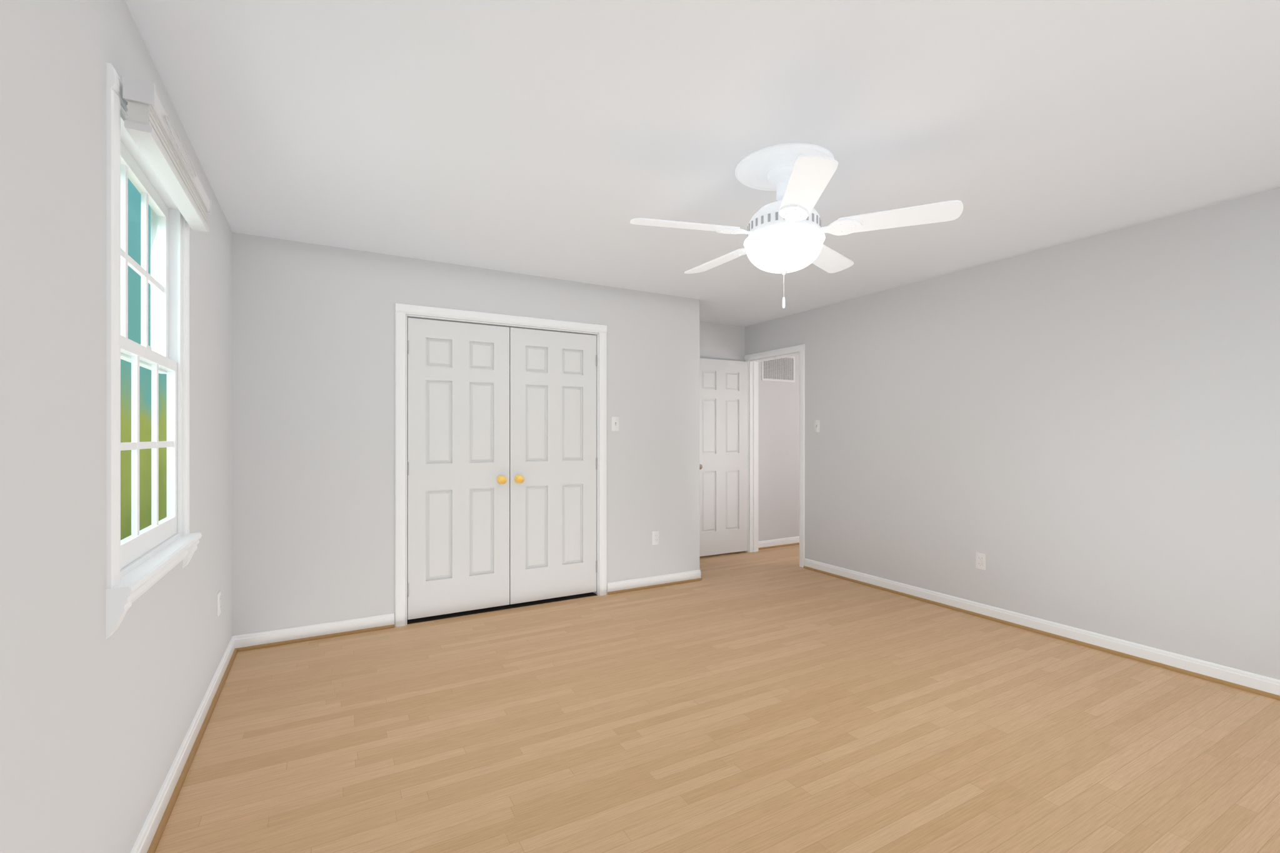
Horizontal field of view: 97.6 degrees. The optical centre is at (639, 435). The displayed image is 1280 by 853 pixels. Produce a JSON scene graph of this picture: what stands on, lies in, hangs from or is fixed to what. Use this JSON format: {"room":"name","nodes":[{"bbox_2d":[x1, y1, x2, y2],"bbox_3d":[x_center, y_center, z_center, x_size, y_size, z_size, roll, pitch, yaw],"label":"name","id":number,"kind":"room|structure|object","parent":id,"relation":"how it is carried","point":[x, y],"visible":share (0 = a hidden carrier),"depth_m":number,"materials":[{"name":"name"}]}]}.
{"room":"empty bedroom","nodes":[
{"label":"empty bedroom","id":0,"kind":"room"},
{"bbox_2d":[0,0,232,852],"bbox_3d":[-1.589,0.036,1.747,0.100,2.468,5.640,0,0,-29],"label":"wall","id":1,"kind":"structure","parent":0,"point":[93,727],"depth_m":1.24,"materials":[{"name":"white paint"}]},
{"bbox_2d":[105,62,201,639],"bbox_3d":[-1.602,-0.214,1.791,0.180,1.454,0.922,0,0,-29],"label":"double-hung window","id":2,"kind":"structure","parent":1,"relation":"in","point":[136,562],"depth_m":1.79,"materials":[{"name":"white wood"}]},
{"bbox_2d":[122,75,211,231],"bbox_3d":[-1.518,-0.868,1.838,0.067,0.132,0.842,0,0,-29],"label":"cellular shade","id":3,"kind":"object","parent":2,"relation":"attached to","point":[147,123],"visible":1,"depth_m":1.65,"materials":[{"name":"white"}]},
{"bbox_2d":[217,590,221,616],"bbox_3d":[-2.156,0.860,2.873,0.010,0.115,0.070,0,0,-29],"label":"outlet","id":4,"kind":"object","parent":1,"relation":"attached to","point":[219,594],"visible":1,"depth_m":2.85,"materials":[{"name":"white plastic"}]},
{"bbox_2d":[232,232,699,636],"bbox_3d":[-0.966,0.036,4.168,3.350,2.468,0.120,0,0,-29],"label":"wall","id":5,"kind":"structure","parent":0,"point":[314,325],"depth_m":3.62,"materials":[{"name":"white paint"}]},
{"bbox_2d":[407,317,509,619],"bbox_3d":[-1.256,0.223,3.934,0.698,2.038,0.099,0,0,-29],"label":"closet door","id":6,"kind":"structure","parent":5,"relation":"in","point":[458,373],"depth_m":3.94,"materials":[{"name":"white wood"}]},
{"bbox_2d":[395,303,606,626],"bbox_3d":[-0.975,0.195,4.153,1.556,2.150,0.138,0,0,-29],"label":"trim","id":7,"kind":"structure","parent":5,"relation":"attached to","point":[400,309],"depth_m":3.82,"materials":[{"name":"white wood"}]},
{"bbox_2d":[509,327,596,604],"bbox_3d":[-0.641,0.223,4.278,0.698,2.038,0.099,0,0,-29],"label":"closet door","id":8,"kind":"structure","parent":5,"relation":"in","point":[553,459],"depth_m":4.28,"materials":[{"name":"white wood"}]},
{"bbox_2d":[611,416,619,431],"bbox_3d":[-0.195,-0.095,4.520,0.070,0.115,0.018,0,0,-29],"label":"light switch","id":9,"kind":"object","parent":5,"relation":"attached to","point":[615,420],"visible":1,"depth_m":4.52,"materials":[{"name":"white plastic"}]},
{"bbox_2d":[651,530,659,544],"bbox_3d":[0.135,0.860,4.709,0.070,0.115,0.010,0,0,-29],"label":"outlet","id":10,"kind":"object","parent":5,"relation":"attached to","point":[655,534],"visible":1,"depth_m":4.71,"materials":[{"name":"white plastic"}]},
{"bbox_2d":[130,536,1279,852],"bbox_3d":[1.360,1.225,3.337,6.600,0.090,5.140,0,0,-29],"label":"baseboard","id":11,"kind":"structure","parent":5,"relation":"attached to","point":[147,841],"depth_m":3.34,"materials":[{"name":"white wood"}]},
{"bbox_2d":[406,319,799,594],"bbox_3d":[0.076,0.036,5.633,6.600,2.468,0.120,0,0,-29],"label":"wall","id":12,"kind":"structure","parent":0,"point":[779,401],"depth_m":6.37,"materials":[{"name":"white paint"}]},
{"bbox_2d":[699,358,748,556],"bbox_3d":[0.859,0.224,5.909,0.722,2.052,0.100,0,0,-29],"label":"entry door","id":13,"kind":"structure","parent":12,"relation":"in","point":[724,384],"depth_m":5.92,"materials":[{"name":"white wood"}]},
{"bbox_2d":[761,356,794,382],"bbox_3d":[1.583,-0.770,6.402,0.500,0.300,0.009,0,0,-29],"label":"air vent","id":14,"kind":"object","parent":12,"relation":"in","point":[782,369],"visible":0.81,"depth_m":6.41,"materials":[{"name":"white metal"}]},
{"bbox_2d":[125,0,1279,326],"bbox_3d":[1.292,-1.248,3.357,7.100,0.100,5.640,0,0,-29],"label":"ceiling","id":15,"kind":"structure","parent":0,"point":[524,137],"depth_m":2.15,"materials":[{"name":"white paint"}]},
{"bbox_2d":[630,143,963,308],"bbox_3d":[0.614,-0.883,2.549,1.344,0.630,1.298,0,0,-29],"label":"ceiling fan","id":16,"kind":"object","parent":15,"relation":"hanging from","point":[786,235],"depth_m":2.37,"materials":[{"name":"white plastic"}]},
{"bbox_2d":[155,545,1279,852],"bbox_3d":[1.292,1.320,3.357,7.100,0.100,5.640,0,0,-29],"label":"floor","id":17,"kind":"structure","parent":0,"point":[765,702],"depth_m":2.34,"materials":[{"name":"brown wood"}]},
{"bbox_2d":[745,187,1279,679],"bbox_3d":[2.489,0.036,3.900,0.120,2.468,5.260,0,0,-29],"label":"wall","id":18,"kind":"structure","parent":0,"point":[1096,418],"depth_m":3.44,"materials":[{"name":"white paint"}]},
{"bbox_2d":[744,344,804,567],"bbox_3d":[1.425,0.195,5.803,0.156,2.150,0.876,0,0,-29],"label":"door frame","id":19,"kind":"structure","parent":18,"relation":"attached to","point":[753,365],"depth_m":6.10,"materials":[{"name":"white wood"}]},
{"bbox_2d":[813,420,819,432],"bbox_3d":[1.653,-0.088,5.254,0.018,0.115,0.070,0,0,-29],"label":"light switch","id":20,"kind":"object","parent":18,"relation":"attached to","point":[816,422],"visible":1,"depth_m":5.25,"materials":[{"name":"white plastic"}]},
{"bbox_2d":[975,551,986,570],"bbox_3d":[2.393,0.883,3.938,0.010,0.115,0.070,0,0,-29],"label":"outlet","id":21,"kind":"object","parent":18,"relation":"attached to","point":[980,558],"visible":1,"depth_m":3.93,"materials":[{"name":"white plastic"}]},
{"label":"outside","id":22,"kind":"structure","parent":0,"visible":0},
{"bbox_2d":[120,178,166,540],"bbox_3d":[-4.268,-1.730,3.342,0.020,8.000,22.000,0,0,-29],"label":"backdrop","id":23,"kind":"structure","parent":22,"point":[134,197],"depth_m":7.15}
]}

